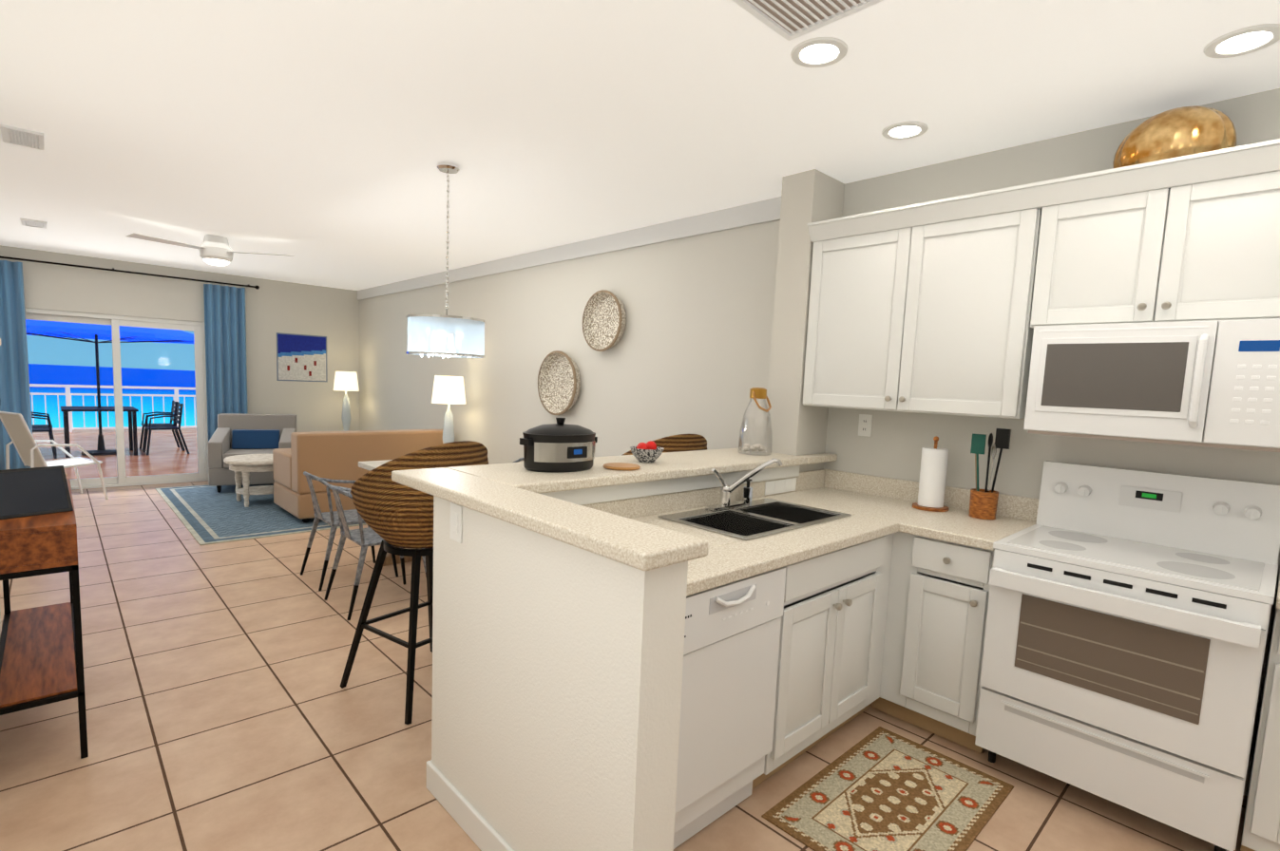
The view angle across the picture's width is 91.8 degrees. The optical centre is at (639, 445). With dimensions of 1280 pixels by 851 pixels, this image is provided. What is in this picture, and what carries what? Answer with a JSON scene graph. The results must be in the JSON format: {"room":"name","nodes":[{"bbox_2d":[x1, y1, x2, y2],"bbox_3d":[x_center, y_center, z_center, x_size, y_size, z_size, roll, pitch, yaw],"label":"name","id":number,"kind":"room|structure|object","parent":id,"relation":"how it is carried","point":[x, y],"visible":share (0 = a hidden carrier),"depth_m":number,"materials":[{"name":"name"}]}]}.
{"room":"dining room and kitchen","nodes":[
{"label":"dining room and kitchen","id":0,"kind":"room"},
{"bbox_2d":[0,607,1,637],"bbox_3d":[-1.009,0.051,0.669,0.138,2.620,6.110,-3,8,-43],"label":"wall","id":1,"kind":"structure","parent":0,"point":[0,623],"depth_m":2.98,"materials":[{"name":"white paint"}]},
{"bbox_2d":[0,245,359,432],"bbox_3d":[-6.120,-0.821,7.226,5.430,2.620,0.150,-3,8,-43],"label":"wall","id":2,"kind":"structure","parent":0,"point":[273,308],"depth_m":8.09,"materials":[{"name":"white paint"}]},
{"bbox_2d":[24,307,209,490],"bbox_3d":[-6.115,-0.513,7.267,1.730,2.000,0.100,-3,8,-43],"label":"door frame","id":3,"kind":"structure","parent":2,"relation":"attached to","point":[115,322],"depth_m":7.32,"materials":[{"name":"white"}]},
{"bbox_2d":[0,255,259,289],"bbox_3d":[-5.973,-1.980,7.011,2.890,0.050,0.123,-3,8,-43],"label":"curtain rod","id":4,"kind":"object","parent":2,"relation":"attached to","point":[257,287],"visible":1,"depth_m":7.05,"materials":[{"name":"brown metal"}]},
{"bbox_2d":[0,260,32,470],"bbox_3d":[-6.734,-0.695,6.417,0.584,2.440,0.091,-3,8,-43],"label":"curtain","id":5,"kind":"object","parent":4,"relation":"hanging from","point":[14,389],"visible":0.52,"depth_m":6.51,"materials":[{"name":"blue fabric"}]},
{"bbox_2d":[203,284,248,441],"bbox_3d":[-5.227,-0.775,7.841,0.434,2.440,0.088,-3,8,-43],"label":"curtain","id":6,"kind":"object","parent":4,"relation":"hanging from","point":[225,347],"visible":0.71,"depth_m":7.79,"materials":[{"name":"blue fabric"}]},
{"bbox_2d":[276,332,327,382],"bbox_3d":[-4.628,-1.198,8.495,0.630,0.640,0.020,-3,8,-43],"label":"picture","id":7,"kind":"object","parent":2,"relation":"attached to","point":[301,357],"visible":1,"depth_m":8.48},
{"bbox_2d":[431,496,450,778],"bbox_3d":[0.052,0.660,2.802,2.010,1.070,0.130,-3,8,-43],"label":"wall","id":8,"kind":"structure","parent":0,"point":[438,714],"depth_m":2.12,"materials":[{"name":"white paint"}]},
{"bbox_2d":[426,760,431,788],"bbox_3d":[-0.028,1.135,2.903,2.024,0.100,0.030,-3,8,-43],"label":"baseboard","id":9,"kind":"structure","parent":8,"relation":"attached to","point":[429,762],"depth_m":2.20,"materials":[{"name":"white wood"}]},
{"bbox_2d":[391,445,837,571],"bbox_3d":[0.401,0.135,2.599,2.351,0.040,1.355,-3,8,-43],"label":"bar","id":10,"kind":"object","parent":8,"relation":"on","point":[509,492],"visible":0.83,"depth_m":1.96,"materials":[{"name":"stone"}]},
{"bbox_2d":[519,417,597,472],"bbox_3d":[-0.322,-0.010,2.496,0.340,0.205,0.239,-3,8,-43],"label":"slow cooker","id":11,"kind":"object","parent":10,"relation":"on","point":[560,446],"visible":1,"depth_m":2.39,"materials":[{"name":"black plastic"}]},
{"bbox_2d":[602,462,640,470],"bbox_3d":[-0.077,0.088,2.592,0.160,0.012,0.160,-3,8,-43],"label":"woven trivet","id":12,"kind":"object","parent":10,"relation":"on","point":[620,467],"visible":1,"depth_m":2.56,"materials":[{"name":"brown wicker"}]},
{"bbox_2d":[630,440,664,462],"bbox_3d":[0.031,0.026,2.825,0.156,0.098,0.156,-3,8,-43],"label":"fruit bowl","id":13,"kind":"object","parent":10,"relation":"on","point":[650,451],"visible":1,"depth_m":2.78,"materials":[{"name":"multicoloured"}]},
{"bbox_2d":[737,387,772,456],"bbox_3d":[0.632,-0.134,3.359,0.184,0.358,0.184,-3,8,-43],"label":"glass bottle","id":14,"kind":"object","parent":10,"relation":"on","point":[756,393],"visible":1,"depth_m":3.33,"materials":[{"name":"clear glass"}]},
{"bbox_2d":[446,504,687,850],"bbox_3d":[-0.268,0.749,1.782,0.140,1.070,0.900,-3,8,-43],"label":"wall","id":15,"kind":"structure","parent":0,"point":[557,675],"depth_m":1.61,"materials":[{"name":"white paint"}]},
{"bbox_2d":[449,502,462,543],"bbox_3d":[-0.591,0.248,1.987,0.008,0.120,0.075,-3,8,-43],"label":"light switch","id":16,"kind":"object","parent":15,"relation":"attached to","point":[456,513],"visible":1,"depth_m":1.98,"materials":[{"name":"white plastic"}]},
{"bbox_2d":[427,763,514,850],"bbox_3d":[-0.376,1.230,1.814,0.018,0.100,1.024,-3,8,-43],"label":"baseboard","id":17,"kind":"structure","parent":15,"relation":"attached to","point":[476,827],"depth_m":2.00,"materials":[{"name":"white wood"}]},
{"bbox_2d":[0,481,1247,850],"bbox_3d":[-2.152,1.135,3.124,6.030,0.120,11.600,-3,8,-43],"label":"floor","id":18,"kind":"structure","parent":0,"point":[224,712],"depth_m":2.53,"materials":[{"name":"tile"}]},
{"bbox_2d":[0,478,88,759],"bbox_3d":[-2.524,0.667,2.595,0.250,0.885,1.160,-3,8,-43],"label":"console table","id":19,"kind":"object","parent":18,"relation":"on","point":[41,658],"visible":0.79,"depth_m":2.28,"materials":[{"name":"brown wood"}]},
{"bbox_2d":[0,465,73,519],"bbox_3d":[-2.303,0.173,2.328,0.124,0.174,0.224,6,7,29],"label":"tabletop","id":20,"kind":"object","parent":19,"relation":"on","point":[32,491],"visible":1,"depth_m":2.32,"materials":[{"name":"black plastic"}]},
{"bbox_2d":[0,411,108,499],"bbox_3d":[-6.051,0.114,6.398,0.566,0.935,0.666,5,6,26],"label":"sling chair","id":21,"kind":"object","parent":18,"relation":"on","point":[22,438],"visible":0.88,"depth_m":6.24,"materials":[{"name":"white fabric"}]},
{"bbox_2d":[154,484,366,545],"bbox_3d":[-3.783,0.614,6.985,2.370,0.007,3.050,-3,8,-43],"label":"living room rug","id":22,"kind":"object","parent":18,"relation":"on","point":[206,514],"visible":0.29,"depth_m":6.10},
{"bbox_2d":[223,454,275,507],"bbox_3d":[-4.111,0.373,6.744,0.690,0.491,0.690,-3,8,-43],"label":"coffee table","id":23,"kind":"object","parent":22,"relation":"on","point":[245,465],"visible":0.65,"depth_m":6.50,"materials":[{"name":"white wood"}]},
{"bbox_2d":[207,413,296,493],"bbox_3d":[-4.697,0.074,7.572,0.840,0.871,0.859,0,6,-25],"label":"armchair","id":24,"kind":"object","parent":22,"relation":"on","point":[234,434],"visible":0.65,"depth_m":7.54,"materials":[{"name":"grey fabric"}]},
{"bbox_2d":[272,429,442,522],"bbox_3d":[-2.947,0.246,6.639,1.540,0.861,0.940,-3,8,-43],"label":"sofa","id":25,"kind":"object","parent":22,"relation":"on","point":[334,455],"visible":0.54,"depth_m":6.04,"materials":[{"name":"brown fabric"}]},
{"bbox_3d":[-4.087,0.124,8.631,0.420,0.612,0.420,-3,8,-43],"label":"side table","id":26,"kind":"object","parent":22,"relation":"on","visible":0},
{"bbox_2d":[333,371,359,431],"bbox_3d":[-4.057,-0.599,8.558,0.320,0.840,0.320,-3,8,-43],"label":"lamp","id":27,"kind":"object","parent":26,"relation":"on","point":[346,381],"visible":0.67,"depth_m":8.46,"materials":[{"name":"white"}]},
{"bbox_3d":[-2.004,0.428,6.466,0.420,0.612,0.420,-3,8,-43],"label":"side table","id":28,"kind":"object","parent":22,"relation":"on","visible":0},
{"bbox_2d":[431,375,465,443],"bbox_3d":[-1.974,-0.294,6.393,0.340,0.840,0.340,-3,8,-43],"label":"lamp","id":29,"kind":"object","parent":28,"relation":"on","point":[448,391],"visible":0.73,"depth_m":6.26,"materials":[{"name":"white"}]},
{"bbox_2d":[300,471,398,592],"bbox_3d":[-2.085,0.559,4.425,0.544,0.772,0.494,-3,8,-43],"label":"dining chair","id":30,"kind":"object","parent":18,"relation":"on","point":[331,518],"visible":0.73,"depth_m":4.28,"materials":[{"name":"black metal"}]},
{"bbox_2d":[324,484,426,620],"bbox_3d":[-1.675,0.623,3.964,0.544,0.772,0.494,-3,8,-43],"label":"dining chair","id":31,"kind":"object","parent":18,"relation":"on","point":[364,539],"visible":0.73,"depth_m":3.80,"materials":[{"name":"black metal"}]},
{"bbox_2d":[358,459,422,566],"bbox_3d":[-1.419,0.567,4.642,0.820,0.765,1.500,-3,8,-43],"label":"dining table","id":32,"kind":"object","parent":18,"relation":"on","point":[370,466],"visible":0.04,"depth_m":4.79,"materials":[{"name":"white wood"}]},
{"bbox_2d":[339,440,488,725],"bbox_3d":[-1.009,0.550,2.896,0.582,1.190,0.602,6,7,34],"label":"bar stool","id":33,"kind":"object","parent":18,"relation":"on","point":[393,514],"visible":0.71,"depth_m":2.65,"materials":[{"name":"wicker"}]},
{"bbox_2d":[621,434,706,456],"bbox_3d":[0.114,0.496,3.899,0.602,1.190,0.582,-2,7,-35],"label":"bar stool","id":34,"kind":"object","parent":18,"relation":"on","point":[678,443],"visible":0.08,"depth_m":3.60,"materials":[{"name":"wicker"}]},
{"bbox_2d":[673,567,785,849],"bbox_3d":[0.057,0.825,2.161,0.593,0.864,0.654,-3,8,-43],"label":"dishwasher","id":35,"kind":"object","parent":18,"relation":"on","point":[732,637],"visible":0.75,"depth_m":1.96,"materials":[{"name":"white metal"}]},
{"bbox_2d":[752,563,794,788],"bbox_3d":[-0.020,0.817,2.184,0.763,0.876,0.686,-3,8,-43],"label":"base cabinet","id":36,"kind":"object","parent":18,"relation":"on","point":[772,759],"depth_m":2.18,"materials":[{"name":"white wood"}]},
{"bbox_2d":[783,534,893,725],"bbox_3d":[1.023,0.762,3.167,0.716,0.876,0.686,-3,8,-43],"label":"base cabinet","id":37,"kind":"object","parent":18,"relation":"on","point":[840,599],"depth_m":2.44,"materials":[{"name":"white wood"}]},
{"bbox_2d":[761,726,1013,850],"bbox_3d":[0.920,1.287,2.244,0.880,0.005,0.530,-3,8,-43],"label":"kitchen rug","id":38,"kind":"object","parent":18,"relation":"on","point":[880,789],"visible":1,"depth_m":2.23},
{"bbox_2d":[878,532,994,753],"bbox_3d":[1.436,0.814,2.820,0.596,0.876,0.430,-3,8,-43],"label":"base cabinet","id":39,"kind":"object","parent":18,"relation":"on","point":[894,624],"depth_m":2.60,"materials":[{"name":"white wood"}]},
{"bbox_2d":[540,465,955,596],"bbox_3d":[0.532,0.261,2.598,2.176,0.191,0.738,-3,8,-43],"label":"countertop","id":40,"kind":"structure","parent":39,"relation":"on","point":[875,506],"depth_m":2.59,"materials":[{"name":"stone"}]},
{"bbox_2d":[705,458,782,511],"bbox_3d":[0.468,0.171,2.775,0.307,0.230,0.190,-3,8,-43],"label":"faucet","id":41,"kind":"object","parent":40,"relation":"on","point":[725,502],"visible":1,"depth_m":2.79,"materials":[{"name":"silver metal"}]},
{"bbox_2d":[743,478,752,501],"bbox_3d":[0.523,0.219,3.000,0.043,0.110,0.044,-3,8,-43],"label":"soap bottle","id":42,"kind":"object","parent":40,"relation":"on","point":[751,489],"visible":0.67,"depth_m":2.99,"materials":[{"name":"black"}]},
{"bbox_2d":[657,497,851,540],"bbox_3d":[0.506,0.389,2.677,0.770,0.179,0.453,-3,8,-43],"label":"sink basin","id":43,"kind":"object","parent":40,"relation":"in","point":[755,519],"visible":0.4,"depth_m":2.71,"materials":[{"name":"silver metal"}]},
{"bbox_2d":[764,477,796,495],"bbox_3d":[0.740,0.215,3.268,0.284,0.070,0.008,-3,8,-43],"label":"outlet","id":44,"kind":"object","parent":40,"relation":"attached to","point":[779,487],"visible":1,"depth_m":3.26,"materials":[{"name":"white plastic"}]},
{"bbox_2d":[912,436,948,512],"bbox_3d":[1.426,0.132,3.014,0.164,0.356,0.164,-3,8,-43],"label":"paper towel holder","id":45,"kind":"object","parent":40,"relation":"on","point":[932,478],"visible":1,"depth_m":2.97,"materials":[{"name":"white paper"}]},
{"bbox_2d":[901,487,1039,551],"bbox_3d":[1.473,0.310,2.735,0.624,0.143,0.362,-3,8,-43],"label":"countertop","id":46,"kind":"structure","parent":39,"relation":"on","point":[1015,514],"depth_m":2.78,"materials":[{"name":"stone"}]},
{"bbox_2d":[968,428,1011,519],"bbox_3d":[1.593,0.126,2.839,0.133,0.415,0.146,-3,8,-43],"label":"utensil crock","id":47,"kind":"object","parent":46,"relation":"on","point":[983,504],"visible":1,"depth_m":2.81,"materials":[{"name":"brown wicker"}]},
{"bbox_2d":[974,460,1279,850],"bbox_3d":[1.801,0.716,2.324,0.684,1.200,0.757,-3,8,-43],"label":"range","id":48,"kind":"object","parent":18,"relation":"on","point":[1127,623],"visible":1,"depth_m":2.17,"materials":[{"name":"white metal"}]},
{"bbox_2d":[1240,596,1279,850],"bbox_3d":[2.328,0.948,1.857,0.629,0.875,0.670,-3,8,-43],"label":"base cabinet","id":49,"kind":"object","parent":18,"relation":"on","point":[1261,830],"visible":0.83,"depth_m":1.89,"materials":[{"name":"white wood"}]},
{"bbox_2d":[1275,572,1279,610],"bbox_3d":[2.354,0.440,1.812,0.618,0.143,0.672,-3,8,-43],"label":"countertop","id":50,"kind":"structure","parent":49,"relation":"on","point":[1277,606],"depth_m":1.85,"materials":[{"name":"laminate"}]},
{"bbox_2d":[0,0,1279,290],"bbox_3d":[-2.107,-1.599,2.923,6.030,0.120,11.800,-3,8,-43],"label":"ceiling","id":51,"kind":"structure","parent":0,"point":[317,141],"depth_m":2.62,"materials":[{"name":"white paint"}]},
{"bbox_2d":[0,123,44,151],"bbox_3d":[-3.228,-1.610,3.243,0.160,0.013,0.320,-3,8,-43],"label":"ceiling vent","id":52,"kind":"object","parent":51,"relation":"in","point":[22,137],"visible":1,"depth_m":3.23,"materials":[{"name":"white metal"}]},
{"bbox_2d":[19,217,47,229],"bbox_3d":[-5.180,-1.898,5.299,0.160,0.013,0.320,-3,8,-43],"label":"ceiling vent","id":53,"kind":"object","parent":51,"relation":"in","point":[33,223],"visible":1,"depth_m":5.28,"materials":[{"name":"white metal"}]},
{"bbox_2d":[125,232,295,266],"bbox_3d":[-3.912,-1.756,5.614,1.190,0.254,1.135,-3,8,-43],"label":"fan","id":54,"kind":"object","parent":51,"relation":"attached to","point":[215,250],"visible":1,"depth_m":5.48,"materials":[{"name":"white plastic"}]},
{"bbox_2d":[405,161,485,359],"bbox_3d":[-1.078,-1.017,3.469,0.430,1.061,0.430,-3,8,-43],"label":"pendant chandelier","id":55,"kind":"object","parent":51,"relation":"hanging from","point":[448,167],"visible":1,"depth_m":3.43,"materials":[{"name":"silver metal"}]},
{"bbox_2d":[731,0,884,41],"bbox_3d":[0.482,-1.311,1.804,0.330,0.013,0.330,-3,8,-43],"label":"ceiling vent","id":56,"kind":"object","parent":51,"relation":"in","point":[789,20],"visible":1,"depth_m":1.88,"materials":[{"name":"white metal"}]},
{"bbox_2d":[790,37,848,68],"bbox_3d":[0.612,-1.341,2.117,0.190,0.008,0.190,-3,8,-43],"label":"recessed light","id":57,"kind":"object","parent":51,"relation":"in","point":[818,52],"visible":1,"depth_m":2.11,"materials":[{"name":"white"}]},
{"bbox_2d":[881,121,928,140],"bbox_3d":[1.159,-1.378,2.715,0.190,0.008,0.190,-3,8,-43],"label":"recessed light","id":58,"kind":"object","parent":51,"relation":"in","point":[903,130],"visible":1,"depth_m":2.71,"materials":[{"name":"white"}]},
{"bbox_2d":[1203,23,1279,58],"bbox_3d":[1.900,-1.270,1.950,0.190,0.008,0.190,-3,8,-43],"label":"recessed light","id":59,"kind":"object","parent":51,"relation":"in","point":[1254,38],"visible":1,"depth_m":1.95,"materials":[{"name":"white"}]},
{"bbox_2d":[765,169,844,472],"bbox_3d":[0.904,-0.159,3.544,0.310,2.620,0.200,-3,8,-43],"label":"column","id":60,"kind":"structure","parent":0,"point":[798,428],"depth_m":3.38,"materials":[{"name":"white paint"}]},
{"bbox_2d":[359,88,1279,796],"bbox_3d":[-0.169,-0.350,5.008,0.150,2.620,11.600,-3,8,-43],"label":"wall","id":61,"kind":"structure","parent":0,"point":[690,353],"depth_m":4.28,"materials":[{"name":"white paint"}]},
{"bbox_2d":[537,350,580,415],"bbox_3d":[-0.698,-0.541,5.380,0.088,0.557,0.557,-3,8,-43],"label":"wall basket","id":62,"kind":"object","parent":61,"relation":"attached to","point":[559,382],"visible":1,"depth_m":5.43,"materials":[{"name":"brown wicker"}]},
{"bbox_2d":[357,196,781,300],"bbox_3d":[-1.531,-1.784,6.244,0.025,0.130,7.360,-3,8,-43],"label":"crown molding","id":63,"kind":"structure","parent":61,"relation":"attached to","point":[747,215],"depth_m":4.85,"materials":[{"name":"white wood"}]},
{"bbox_2d":[582,289,626,351],"bbox_3d":[-0.280,-0.984,4.911,0.088,0.476,0.476,-3,8,-43],"label":"wall basket","id":64,"kind":"object","parent":61,"relation":"attached to","point":[603,321],"visible":1,"depth_m":4.95,"materials":[{"name":"brown wicker"}]},
{"bbox_2d":[858,414,872,437],"bbox_3d":[1.238,-0.111,3.411,0.008,0.120,0.075,-3,8,-43],"label":"outlet","id":65,"kind":"object","parent":61,"relation":"attached to","point":[865,424],"visible":1,"depth_m":3.41,"materials":[{"name":"white plastic"}]},
{"bbox_2d":[802,180,1064,419],"bbox_3d":[1.381,-0.631,3.015,0.296,0.935,1.114,-3,8,-43],"label":"upper cabinet","id":66,"kind":"object","parent":61,"relation":"attached to","point":[945,306],"depth_m":2.83,"materials":[{"name":"white wood"}]},
{"bbox_2d":[1049,142,1279,325],"bbox_3d":[2.003,-0.730,2.349,0.296,0.554,0.807,-3,8,-43],"label":"upper cabinet","id":67,"kind":"object","parent":61,"relation":"attached to","point":[1191,238],"depth_m":2.22,"materials":[{"name":"white wood"}]},
{"bbox_2d":[1023,318,1279,452],"bbox_3d":[1.945,-0.232,2.333,0.442,0.429,0.759,-3,8,-43],"label":"microwave","id":68,"kind":"object","parent":67,"relation":"attached to","point":[1213,383],"visible":1,"depth_m":2.19,"materials":[{"name":"white plastic"}]},
{"bbox_2d":[1112,105,1236,168],"bbox_3d":[2.012,-1.105,2.344,0.245,0.310,0.352,-3,8,-43],"label":"decorative bowl","id":69,"kind":"object","parent":67,"relation":"on","point":[1181,131],"visible":0.62,"depth_m":2.25,"materials":[{"name":"gold metal"}]},
{"label":"outside","id":70,"kind":"structure","parent":0,"visible":0},
{"bbox_2d":[28,363,196,427],"bbox_3d":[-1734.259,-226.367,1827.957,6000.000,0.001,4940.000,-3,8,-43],"label":"sea","id":71,"kind":"structure","parent":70,"point":[164,377],"depth_m":600.23,"materials":[{"name":"blue liquid"}]},
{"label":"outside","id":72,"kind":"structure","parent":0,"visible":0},
{"bbox_2d":[32,427,208,490],"bbox_3d":[-8.904,0.132,10.503,9.000,0.120,8.500,-3,8,-43],"label":"floor","id":73,"kind":"structure","parent":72,"point":[174,451],"depth_m":10.13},
{"bbox_2d":[31,414,57,458],"bbox_3d":[-9.084,-0.228,9.214,0.571,0.846,0.506,-3,8,-43],"label":"balcony chair","id":74,"kind":"object","parent":73,"relation":"on","point":[44,429],"depth_m":9.23,"materials":[{"name":"black metal"}]},
{"bbox_2d":[31,411,57,454],"bbox_3d":[-9.495,-0.289,9.647,0.571,0.846,0.506,-3,8,-43],"label":"balcony chair","id":75,"kind":"object","parent":73,"relation":"on","point":[39,426],"depth_m":9.79,"materials":[{"name":"black metal"}]},
{"bbox_2d":[60,406,138,458],"bbox_3d":[-8.648,-0.233,9.933,0.900,0.739,0.900,-3,8,-43],"label":"table","id":76,"kind":"object","parent":73,"relation":"on","point":[132,435],"depth_m":9.87,"materials":[{"name":"black metal"}]},
{"bbox_2d":[25,319,193,456],"bbox_3d":[-8.616,-0.994,9.856,2.870,2.269,2.870,-3,8,-43],"label":"umbrella","id":77,"kind":"object","parent":73,"relation":"on","point":[43,328],"depth_m":9.67,"materials":[{"name":"blue fabric"}]},
{"bbox_2d":[29,383,196,432],"bbox_3d":[-11.382,-0.779,13.081,9.000,0.970,0.070,-3,8,-43],"label":"balcony railing","id":78,"kind":"object","parent":73,"relation":"on","point":[67,394],"depth_m":13.05,"materials":[{"name":"white metal"}]},
{"bbox_2d":[139,401,182,451],"bbox_3d":[-8.317,-0.351,10.757,0.571,0.846,0.506,-3,8,-43],"label":"balcony chair","id":79,"kind":"object","parent":73,"relation":"on","point":[143,429],"depth_m":10.75,"materials":[{"name":"black metal"}]},
{"bbox_2d":[143,401,189,455],"bbox_3d":[-7.906,-0.291,10.324,0.571,0.846,0.506,-3,8,-43],"label":"balcony chair","id":80,"kind":"object","parent":73,"relation":"on","point":[150,429],"depth_m":10.31,"materials":[{"name":"black metal"}]}
]}

